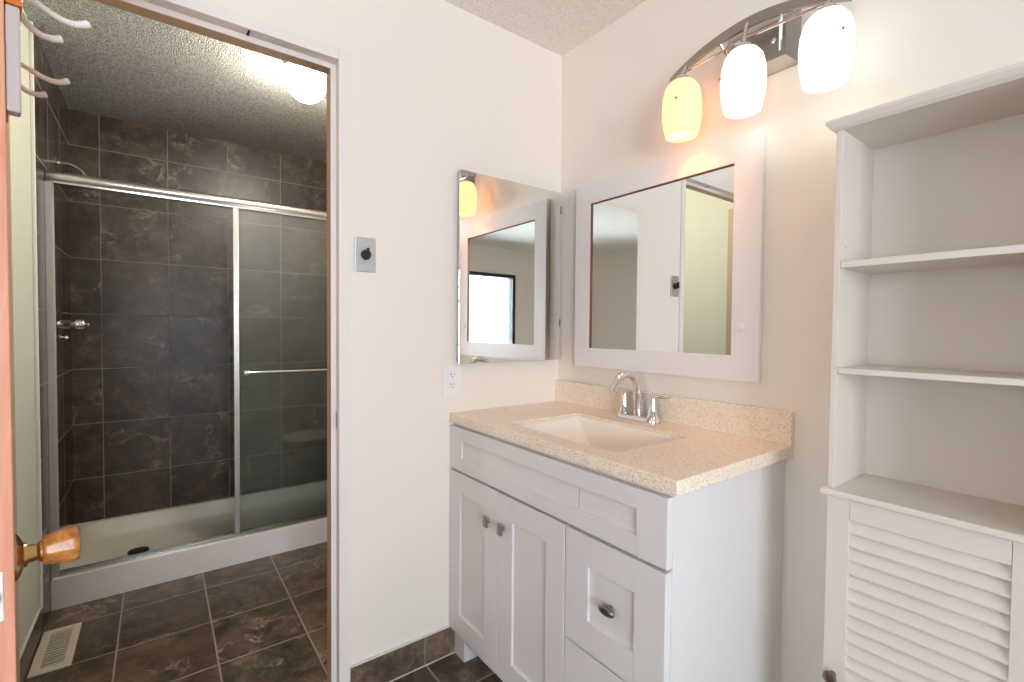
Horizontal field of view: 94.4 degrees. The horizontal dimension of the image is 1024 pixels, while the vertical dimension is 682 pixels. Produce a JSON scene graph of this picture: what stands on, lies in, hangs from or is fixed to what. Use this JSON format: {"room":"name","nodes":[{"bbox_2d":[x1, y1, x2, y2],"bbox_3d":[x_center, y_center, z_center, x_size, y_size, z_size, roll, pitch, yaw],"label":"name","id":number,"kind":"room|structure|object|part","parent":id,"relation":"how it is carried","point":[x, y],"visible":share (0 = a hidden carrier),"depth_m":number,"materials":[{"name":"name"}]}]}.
{"room":"bathroom","nodes":[
{"label":"bathroom","id":0,"kind":"room"},
{"bbox_2d":[10,8,38,651],"bbox_3d":[-1.883,-0.031,1.810,0.092,2.343,1.885,-1,2,-37],"label":"wall","id":1,"kind":"structure","parent":0,"point":[20,146],"depth_m":1.68,"materials":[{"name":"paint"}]},
{"bbox_2d":[20,609,42,681],"bbox_3d":[-1.563,1.100,1.480,0.008,0.104,0.915,-1,2,-37],"label":"baseboard","id":2,"kind":"structure","parent":1,"relation":"attached to","point":[28,650],"depth_m":1.68,"materials":[{"name":"tile"}]},
{"bbox_2d":[29,21,42,608],"bbox_3d":[-1.820,-0.080,1.812,0.012,2.243,0.014,-1,2,-37],"label":"trim","id":3,"kind":"structure","parent":1,"relation":"attached to","point":[31,36],"depth_m":1.81,"materials":[{"name":"white wood"}]},
{"bbox_2d":[33,34,74,630],"bbox_3d":[-2.091,-0.042,2.173,0.008,2.343,0.886,-1,2,-37],"label":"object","id":4,"kind":"structure","parent":1,"relation":"attached to","point":[51,112],"depth_m":2.16,"materials":[{"name":"stone"}]},
{"bbox_2d":[55,156,87,175],"bbox_3d":[-2.053,-0.798,2.236,0.140,0.118,0.060,-1,2,-37],"label":"shower arm","id":5,"kind":"object","parent":4,"relation":"attached to","point":[58,162],"visible":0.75,"depth_m":2.21,"materials":[{"name":"silver metal"}]},
{"bbox_3d":[-2.066,-0.809,2.226,0.101,0.053,0.017,-1,2,-37],"label":"arm","id":6,"kind":"part","parent":5,"relation":"part of","materials":[{"name":"silver metal"}]},
{"bbox_2d":[56,306,89,341],"bbox_3d":[-2.058,-0.079,2.230,0.113,0.166,0.166,-1,2,-37],"label":"shower valve","id":7,"kind":"object","parent":4,"relation":"attached to","point":[77,324],"visible":0.96,"depth_m":2.20,"materials":[{"name":"silver metal"}]},
{"bbox_3d":[-2.061,-0.079,2.228,0.090,0.052,0.052,-1,2,-37],"label":"handle","id":8,"kind":"part","parent":7,"relation":"part of","materials":[{"name":"silver metal"}]},
{"bbox_2d":[68,109,326,523],"bbox_3d":[-1.675,-0.062,3.087,1.767,2.343,0.084,-1,2,-37],"label":"wall","id":9,"kind":"structure","parent":0,"point":[152,279],"depth_m":2.83,"materials":[{"name":"tile"}]},
{"bbox_2d":[24,542,502,681],"bbox_3d":[-1.641,1.194,1.023,4.400,0.060,3.500,-1,2,-37],"label":"floor","id":10,"kind":"structure","parent":0,"point":[264,619],"depth_m":1.87,"materials":[{"name":"tile"}]},
{"bbox_2d":[27,622,81,678],"bbox_3d":[-1.691,1.141,1.760,0.111,0.006,0.300,-1,2,-37],"label":"floor vent","id":11,"kind":"object","parent":10,"relation":"in","point":[56,649],"visible":1,"depth_m":1.74,"materials":[{"name":"beige metal"}]},
{"bbox_2d":[51,480,326,610],"bbox_3d":[-1.447,1.054,2.797,1.749,0.130,0.710,-1,2,-37],"label":"shower pan","id":12,"kind":"object","parent":10,"relation":"on","point":[125,535],"visible":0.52,"depth_m":2.53,"materials":[{"name":"beige plastic"}]},
{"bbox_2d":[44,170,326,578],"bbox_3d":[-1.244,0.138,2.511,1.750,1.721,0.080,-1,2,-37],"label":"sliding shower door","id":13,"kind":"structure","parent":12,"relation":"on","point":[52,178],"depth_m":2.19,"materials":[{"name":"metal"}]},
{"bbox_3d":[-1.245,-0.696,2.501,1.748,0.054,0.046,-1,2,-37],"label":"header rail","id":14,"kind":"part","parent":13,"relation":"part of","materials":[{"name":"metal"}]},
{"bbox_3d":[-0.987,0.153,2.737,1.015,1.655,0.006,-1,2,-37],"label":"glass panel","id":15,"kind":"part","parent":13,"relation":"part of","materials":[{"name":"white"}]},
{"bbox_3d":[-1.051,0.154,2.657,0.883,1.655,0.006,-1,2,-37],"label":"glass panel","id":16,"kind":"part","parent":13,"relation":"part of","materials":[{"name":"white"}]},
{"bbox_2d":[449,424,784,681],"bbox_3d":[0.251,0.736,1.525,0.550,0.862,0.929,-1,2,-37],"label":"vanity cabinet","id":17,"kind":"object","parent":10,"relation":"on","point":[561,570],"visible":0.95,"depth_m":1.22,"materials":[{"name":"white paint"}]},
{"bbox_3d":[-0.131,0.763,1.628,0.021,0.587,0.308,-1,2,-37],"label":"door","id":18,"kind":"part","parent":17,"relation":"part of","materials":[{"name":"white paint"}]},
{"bbox_3d":[-0.082,0.581,1.526,0.019,0.036,0.019,-1,2,-37],"label":"handle","id":19,"kind":"part","parent":17,"relation":"part of","materials":[{"name":"silver metal"}]},
{"bbox_3d":[-0.034,0.580,1.461,0.019,0.036,0.019,-1,2,-37],"label":"handle","id":20,"kind":"part","parent":17,"relation":"part of","materials":[{"name":"silver metal"}]},
{"bbox_3d":[0.053,0.771,1.380,0.021,0.587,0.305,-1,2,-37],"label":"door","id":21,"kind":"part","parent":17,"relation":"part of","materials":[{"name":"white paint"}]},
{"bbox_3d":[0.237,0.927,1.136,0.021,0.292,0.305,-1,2,-37],"label":"drawer","id":22,"kind":"part","parent":17,"relation":"part of","materials":[{"name":"white paint"}]},
{"bbox_3d":[0.226,0.637,1.121,0.027,0.023,0.050,-1,2,-37],"label":"handle","id":23,"kind":"part","parent":17,"relation":"part of","materials":[{"name":"silver metal"}]},
{"bbox_3d":[0.239,0.633,1.129,0.021,0.292,0.305,-1,2,-37],"label":"drawer","id":24,"kind":"part","parent":17,"relation":"part of","materials":[{"name":"white paint"}]},
{"bbox_2d":[449,380,794,496],"bbox_3d":[0.269,0.243,1.509,0.536,0.123,0.951,-1,2,-37],"label":"countertop","id":25,"kind":"structure","parent":17,"relation":"on","point":[719,441],"depth_m":1.34,"materials":[{"name":"beige stone"}]},
{"bbox_2d":[516,416,680,451],"bbox_3d":[0.250,0.359,1.471,0.313,0.152,0.457,-1,2,-37],"label":"sink","id":26,"kind":"object","parent":25,"relation":"in","point":[612,437],"visible":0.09,"depth_m":1.63,"materials":[{"name":"white ceramic"}]},
{"bbox_2d":[607,370,671,423],"bbox_3d":[0.422,0.184,1.622,0.202,0.173,0.202,1,1,6],"label":"faucet","id":27,"kind":"object","parent":25,"relation":"on","point":[637,415],"visible":1,"depth_m":1.60,"materials":[{"name":"silver metal"}]},
{"bbox_3d":[0.397,0.219,1.673,0.040,0.079,0.040,-1,2,-37],"label":"handle","id":28,"kind":"part","parent":27,"relation":"part of","materials":[{"name":"silver metal"}]},
{"bbox_3d":[0.381,0.179,1.586,0.164,0.161,0.035,-1,2,-37],"label":"spout","id":29,"kind":"part","parent":27,"relation":"part of","materials":[{"name":"silver metal"}]},
{"bbox_3d":[0.469,0.223,1.577,0.040,0.079,0.040,-1,2,-37],"label":"handle","id":30,"kind":"part","parent":27,"relation":"part of","materials":[{"name":"silver metal"}]},
{"bbox_3d":[0.486,0.186,1.548,0.017,0.022,0.081,0,2,-32],"label":"lever","id":31,"kind":"part","parent":27,"relation":"part of","materials":[{"name":"silver metal"}]},
{"bbox_2d":[820,61,1023,681],"bbox_3d":[0.863,0.356,0.969,0.226,1.661,0.362,-1,2,-37],"label":"tall cabinet","id":32,"kind":"object","parent":10,"relation":"on","point":[924,577],"visible":1,"depth_m":1.00,"materials":[{"name":"white paint"}]},
{"bbox_3d":[0.695,0.732,1.034,0.028,0.027,0.027,-1,2,-37],"label":"knob","id":33,"kind":"part","parent":32,"relation":"part of","materials":[{"name":"silver metal"}]},
{"bbox_3d":[0.784,-0.068,1.093,0.197,0.779,0.013,-1,2,-37],"label":"panel","id":34,"kind":"part","parent":32,"relation":"part of","materials":[{"name":"white paint"}]},
{"bbox_3d":[0.797,0.722,0.932,0.014,0.760,0.326,-1,2,-37],"label":"door","id":35,"kind":"part","parent":32,"relation":"part of","materials":[{"name":"white paint"}]},
{"bbox_3d":[0.875,-0.463,0.951,0.214,0.023,0.362,-1,2,-37],"label":"crown moulding","id":36,"kind":"part","parent":32,"relation":"part of","materials":[{"name":"white paint"}]},
{"bbox_3d":[0.874,0.068,0.967,0.186,0.012,0.300,-1,2,-37],"label":"shelf","id":37,"kind":"part","parent":32,"relation":"part of","materials":[{"name":"white paint"}]},
{"bbox_3d":[0.876,-0.162,0.961,0.186,0.014,0.300,-1,2,-37],"label":"shelf","id":38,"kind":"part","parent":32,"relation":"part of","materials":[{"name":"white paint"}]},
{"bbox_3d":[0.954,-0.065,1.022,0.009,0.779,0.302,-1,2,-37],"label":"panel","id":39,"kind":"part","parent":32,"relation":"part of","materials":[{"name":"white paint"}]},
{"bbox_2d":[23,0,645,162],"bbox_3d":[-0.785,-1.181,-0.162,4.400,0.079,6.300,-1,2,-37],"label":"ceiling","id":40,"kind":"structure","parent":0,"point":[127,66],"depth_m":2.10,"materials":[{"name":"white paint"}]},
{"bbox_2d":[284,61,325,103],"bbox_3d":[-0.896,-1.121,2.064,0.176,0.158,0.176,-1,2,-37],"label":"globe light","id":41,"kind":"object","parent":40,"relation":"attached to","point":[306,85],"visible":0.83,"depth_m":2.02,"materials":[{"name":"white glass"}]},
{"bbox_2d":[206,0,561,664],"bbox_3d":[-1.556,-0.011,0.807,4.300,2.362,0.115,-1,2,-37],"label":"wall","id":42,"kind":"structure","parent":0,"point":[438,89],"depth_m":1.64,"materials":[{"name":"beige paint"}]},
{"bbox_2d":[0,0,90,681],"bbox_3d":[-0.868,0.157,0.801,0.725,2.014,0.196,2,2,42],"label":"door","id":43,"kind":"structure","parent":42,"relation":"in","point":[63,545],"depth_m":0.57,"materials":[{"name":"brown wood"}]},
{"bbox_3d":[-0.615,0.305,0.560,0.002,0.060,0.020,2,2,42],"label":"latch plate","id":44,"kind":"part","parent":43,"relation":"part of","materials":[{"name":"silver metal"}]},
{"bbox_2d":[4,4,21,116],"bbox_3d":[-0.601,-0.337,0.571,0.020,0.125,0.012,2,2,42],"label":"backplate","id":45,"kind":"object","parent":43,"relation":"attached to","point":[11,13],"visible":1,"depth_m":0.56,"materials":[{"name":"grey paint"}]},
{"bbox_3d":[-0.778,-0.472,0.728,0.497,0.130,0.015,2,2,42],"label":"rail","id":46,"kind":"part","parent":43,"relation":"part of","materials":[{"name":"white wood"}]},
{"bbox_3d":[-0.752,-0.472,0.757,0.497,0.130,0.092,2,2,42],"label":"coat hook rail","id":47,"kind":"part","parent":43,"relation":"part of","materials":[{"name":"white metal"}]},
{"bbox_3d":[-0.618,0.281,0.650,0.050,0.048,0.038,2,2,42],"label":"knob","id":48,"kind":"part","parent":43,"relation":"part of","materials":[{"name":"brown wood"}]},
{"bbox_2d":[6,0,349,681],"bbox_3d":[-0.875,0.129,1.315,0.812,2.066,0.121,-1,2,-37],"label":"door frame","id":49,"kind":"structure","parent":42,"relation":"in","point":[202,17],"depth_m":1.49,"materials":[{"name":"white paint"}]},
{"bbox_3d":[-0.847,0.131,1.277,0.812,2.066,0.026,-1,2,-37],"label":"casing","id":50,"kind":"part","parent":49,"relation":"part of","materials":[{"name":"white paint"}]},
{"bbox_2d":[355,236,375,272],"bbox_3d":[-0.466,-0.278,1.520,0.069,0.111,0.030,-1,2,-37],"label":"switch","id":51,"kind":"object","parent":42,"relation":"attached to","point":[365,248],"visible":1,"depth_m":1.52,"materials":[{"name":"plastic"}]},
{"bbox_3d":[-0.465,-0.279,1.518,0.033,0.036,0.026,-1,2,-37],"label":"knob","id":52,"kind":"part","parent":51,"relation":"part of","materials":[{"name":"black plastic"}]},
{"bbox_2d":[350,625,454,681],"bbox_3d":[-0.343,1.105,1.667,0.445,0.107,0.012,-1,2,-37],"label":"baseboard","id":53,"kind":"structure","parent":42,"relation":"attached to","point":[392,664],"depth_m":1.65,"materials":[{"name":"tile"}]},
{"bbox_2d":[442,364,461,395],"bbox_3d":[-0.218,0.141,1.731,0.079,0.113,0.008,-1,2,-37],"label":"power outlet","id":54,"kind":"object","parent":42,"relation":"attached to","point":[451,373],"visible":0.97,"depth_m":1.73,"materials":[{"name":"white plastic"}]},
{"bbox_2d":[448,370,456,388],"bbox_3d":[-0.218,0.140,1.730,0.034,0.066,0.004,-1,2,-37],"label":"receptacle","id":55,"kind":"object","parent":54,"relation":"attached to","point":[452,374],"depth_m":1.73,"materials":[{"name":"white plastic"}]},
{"bbox_2d":[456,169,561,363],"bbox_3d":[0.001,-0.271,1.870,0.496,0.703,0.025,-1,2,-37],"label":"medicine cabinet","id":56,"kind":"object","parent":42,"relation":"attached to","point":[509,232],"visible":1,"depth_m":1.84,"materials":[{"name":"mirror"}]},
{"bbox_2d":[558,0,1023,681],"bbox_3d":[0.929,0.001,1.153,0.100,2.362,6.300,-1,2,-37],"label":"wall","id":57,"kind":"structure","parent":0,"point":[615,82],"depth_m":1.30,"materials":[{"name":"beige paint"}]},
{"bbox_2d":[574,127,766,382],"bbox_3d":[0.486,-0.250,1.640,0.024,0.723,0.744,-1,2,-37],"label":"framed mirror","id":58,"kind":"object","parent":57,"relation":"attached to","point":[669,267],"visible":1,"depth_m":1.56,"materials":[{"name":"white paint"}]},
{"bbox_2d":[591,165,733,354],"bbox_3d":[0.487,-0.249,1.641,0.004,0.567,0.582,-1,2,-37],"label":"mirror glass","id":59,"kind":"object","parent":58,"relation":"attached to","point":[662,250],"depth_m":1.59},
{"bbox_2d":[555,380,794,444],"bbox_3d":[0.477,0.225,1.663,0.019,0.090,0.951,-1,2,-37],"label":"backsplash","id":60,"kind":"structure","parent":57,"relation":"attached to","point":[766,424],"depth_m":1.49,"materials":[{"name":"beige stone"}]},
{"bbox_2d":[662,0,855,142],"bbox_3d":[0.650,-0.758,1.295,0.163,0.283,0.503,-1,2,-37],"label":"vanity light","id":61,"kind":"object","parent":57,"relation":"attached to","point":[824,51],"visible":1,"depth_m":1.25,"materials":[{"name":"white glass"}]},
{"bbox_3d":[0.516,-0.704,1.439,0.115,0.166,0.115,-1,2,-37],"label":"lamp shade","id":62,"kind":"part","parent":61,"relation":"part of","materials":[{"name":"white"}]},
{"bbox_2d":[676,66,688,78],"bbox_3d":[0.517,-0.808,1.436,0.048,0.065,0.048,-1,2,-37],"label":"socket","id":63,"kind":"object","parent":61,"relation":"attached to","point":[680,73],"depth_m":1.43,"materials":[{"name":"silver metal"}]},
{"bbox_3d":[0.574,-0.818,1.369,0.007,0.020,0.176,-1,2,-37],"label":"tie rod","id":64,"kind":"part","parent":61,"relation":"part of","materials":[{"name":"silver metal"}]},
{"bbox_3d":[0.628,-0.707,1.288,0.115,0.166,0.115,-1,2,-37],"label":"lamp shade","id":65,"kind":"part","parent":61,"relation":"part of","materials":[{"name":"white glass"}]},
{"bbox_2d":[736,22,751,46],"bbox_3d":[0.629,-0.825,1.285,0.048,0.094,0.048,-1,2,-37],"label":"socket","id":66,"kind":"object","parent":61,"relation":"attached to","point":[741,27],"depth_m":1.29,"materials":[{"name":"silver metal"}]},
{"bbox_3d":[0.694,-0.815,1.208,0.007,0.017,0.200,-1,2,-37],"label":"tie rod","id":67,"kind":"part","parent":61,"relation":"part of","materials":[{"name":"silver metal"}]},
{"bbox_2d":[817,0,836,10],"bbox_3d":[0.748,-0.796,1.125,0.048,0.059,0.048,-1,2,-37],"label":"socket","id":68,"kind":"object","parent":61,"relation":"attached to","point":[821,4],"depth_m":1.11,"materials":[{"name":"silver metal"}]},
{"bbox_3d":[0.747,-0.696,1.128,0.115,0.166,0.115,-1,2,-37],"label":"lamp shade","id":69,"kind":"part","parent":61,"relation":"part of","materials":[{"name":"white glass"}]}
]}

